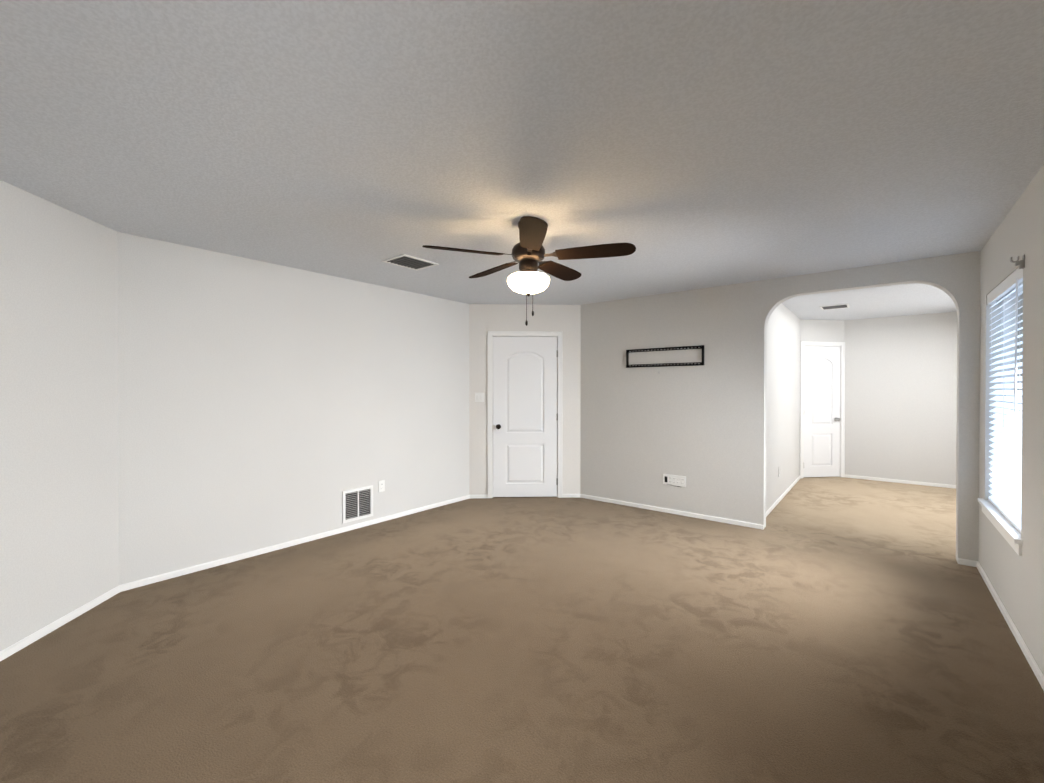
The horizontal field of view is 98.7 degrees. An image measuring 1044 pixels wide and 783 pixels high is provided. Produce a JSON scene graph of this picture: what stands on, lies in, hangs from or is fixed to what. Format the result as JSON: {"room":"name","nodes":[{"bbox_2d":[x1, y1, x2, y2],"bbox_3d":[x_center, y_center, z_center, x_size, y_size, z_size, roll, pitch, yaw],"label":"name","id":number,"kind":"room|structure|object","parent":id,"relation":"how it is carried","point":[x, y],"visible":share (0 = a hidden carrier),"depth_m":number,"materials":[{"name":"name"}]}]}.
{"room":"living room","nodes":[
{"label":"living room","id":0,"kind":"room"},
{"bbox_2d":[0,180,118,650],"bbox_3d":[-2.706,0.145,2.244,0.120,2.500,1.577,0,0,-6],"label":"wall","id":1,"kind":"structure","parent":0,"point":[59,510],"depth_m":2.57,"materials":[{"name":"beige paint"}]},
{"bbox_2d":[117,232,468,584],"bbox_3d":[-1.745,0.131,4.368,0.120,2.500,3.320,0,0,39],"label":"wall","id":2,"kind":"structure","parent":0,"point":[261,404],"depth_m":3.77,"materials":[{"name":"beige paint"}]},
{"bbox_2d":[342,485,372,522],"bbox_3d":[-1.618,1.111,4.427,0.011,0.310,0.330,0,0,39],"label":"air vent","id":3,"kind":"object","parent":2,"relation":"in","point":[357,503],"visible":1,"depth_m":4.42,"materials":[{"name":"white metal"}]},
{"bbox_2d":[379,480,384,491],"bbox_3d":[-1.451,0.979,4.638,0.008,0.115,0.070,0,0,39],"label":"outlet","id":4,"kind":"object","parent":2,"relation":"attached to","point":[382,486],"visible":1,"depth_m":4.64,"materials":[{"name":"white plastic"}]},
{"bbox_2d":[0,474,1043,690],"bbox_3d":[1.613,1.331,3.918,5.702,0.046,9.027,0,0,39],"label":"baseboard","id":5,"kind":"structure","parent":2,"relation":"attached to","point":[43,632],"depth_m":3.52,"materials":[{"name":"white paint"}]},
{"bbox_2d":[0,477,1043,782],"bbox_3d":[1.573,1.410,4.510,7.300,0.120,10.700,0,0,39],"label":"floor","id":6,"kind":"structure","parent":0,"point":[830,629],"depth_m":2.27,"materials":[{"name":"carpet"}]},
{"bbox_2d":[0,0,1043,319],"bbox_3d":[1.573,-1.150,4.493,7.300,0.120,10.700,0,0,39],"label":"ceiling","id":7,"kind":"structure","parent":0,"point":[688,144],"depth_m":1.86,"materials":[{"name":"white paint"}]},
{"bbox_2d":[382,254,438,270],"bbox_3d":[-0.934,-1.080,3.758,0.300,0.010,0.360,0,0,39],"label":"ceiling vent","id":8,"kind":"object","parent":7,"relation":"in","point":[409,262],"visible":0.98,"depth_m":3.75,"materials":[{"name":"white metal"}]},
{"bbox_2d":[422,216,635,325],"bbox_3d":[0.057,-0.745,2.908,1.272,0.667,1.244,0,0,39],"label":"ceiling fan","id":9,"kind":"object","parent":7,"relation":"hanging from","point":[528,254],"visible":1,"depth_m":2.77,"materials":[{"name":"brown wood"}]},
{"bbox_2d":[820,303,849,309],"bbox_3d":[4.040,-1.093,5.787,0.300,0.010,0.300,0,0,39],"label":"ceiling vent","id":10,"kind":"object","parent":7,"relation":"in","point":[838,306],"visible":1,"depth_m":5.76,"materials":[{"name":"white metal"}]},
{"bbox_2d":[469,304,580,494],"bbox_3d":[0.037,0.122,5.713,1.404,2.500,0.120,0,0,-2],"label":"wall","id":11,"kind":"structure","parent":0,"point":[484,319],"depth_m":5.64,"materials":[{"name":"white paint"}]},
{"bbox_2d":[475,393,483,401],"bbox_3d":[-0.532,0.073,5.625,0.116,0.115,0.013,0,0,-2],"label":"switch plate","id":12,"kind":"object","parent":11,"relation":"attached to","point":[479,397],"visible":1,"depth_m":5.63,"materials":[{"name":"white plastic"}]},
{"bbox_2d":[488,331,562,497],"bbox_3d":[0.038,0.292,5.680,0.947,2.102,0.188,0,0,-2],"label":"closet door","id":13,"kind":"structure","parent":11,"relation":"in","point":[525,409],"depth_m":5.66,"materials":[{"name":"white paint"}]},
{"bbox_2d":[766,303,799,510],"bbox_3d":[3.281,0.122,5.742,0.120,2.500,3.030,0,0,39],"label":"wall","id":14,"kind":"structure","parent":0,"point":[783,399],"depth_m":5.65,"materials":[{"name":"beige paint"}]},
{"bbox_2d":[580,251,1022,562],"bbox_3d":[2.589,0.132,4.279,4.635,2.500,0.120,0,0,39],"label":"wall","id":15,"kind":"structure","parent":0,"point":[701,428],"depth_m":4.71,"materials":[{"name":"beige paint"}]},
{"bbox_2d":[626,345,703,372],"bbox_3d":[1.570,-0.346,4.991,0.882,0.284,0.032,0,0,39],"label":"wall mount bracket","id":16,"kind":"object","parent":15,"relation":"attached to","point":[659,365],"visible":1,"depth_m":4.97,"materials":[{"name":"black metal"}]},
{"bbox_2d":[663,474,685,486],"bbox_3d":[1.677,0.979,4.930,0.244,0.121,0.008,0,0,39],"label":"outlet plate","id":17,"kind":"object","parent":15,"relation":"attached to","point":[675,480],"visible":1,"depth_m":4.92,"materials":[{"name":"white plastic"}]},
{"bbox_2d":[800,320,843,341],"bbox_3d":[4.636,0.114,6.989,0.742,2.500,0.120,0,0,-6],"label":"wall","id":18,"kind":"structure","parent":0,"point":[821,330],"depth_m":6.92,"materials":[{"name":"beige paint"}]},
{"bbox_2d":[800,341,844,477],"bbox_3d":[4.640,0.283,6.957,0.746,2.102,0.188,0,0,-6],"label":"hall door","id":19,"kind":"structure","parent":18,"relation":"in","point":[822,409],"depth_m":6.94,"materials":[{"name":"white paint"}]},
{"bbox_2d":[844,312,956,484],"bbox_3d":[5.871,0.118,6.361,2.105,2.500,0.120,0,0,39],"label":"wall","id":20,"kind":"structure","parent":0,"point":[900,397],"depth_m":6.54,"materials":[{"name":"beige paint"}]},
{"bbox_2d":[979,164,1043,675],"bbox_3d":[1.953,0.150,1.364,0.150,2.500,5.470,0,0,39],"label":"wall","id":21,"kind":"structure","parent":0,"point":[1016,580],"depth_m":2.38,"materials":[{"name":"beige paint"}]},
{"bbox_2d":[978,268,1022,555],"bbox_3d":[3.081,0.092,2.805,0.177,1.579,1.160,0,0,39],"label":"window","id":22,"kind":"structure","parent":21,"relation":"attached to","point":[1001,508],"depth_m":2.85,"materials":[{"name":"white plastic"}]},
{"bbox_2d":[1010,254,1024,268],"bbox_3d":[2.663,-0.694,2.410,0.051,0.070,0.032,0,0,39],"label":"curtain rod bracket","id":23,"kind":"object","parent":21,"relation":"attached to","point":[1020,264],"visible":1,"depth_m":2.40,"materials":[{"name":"silver metal"}]}
]}

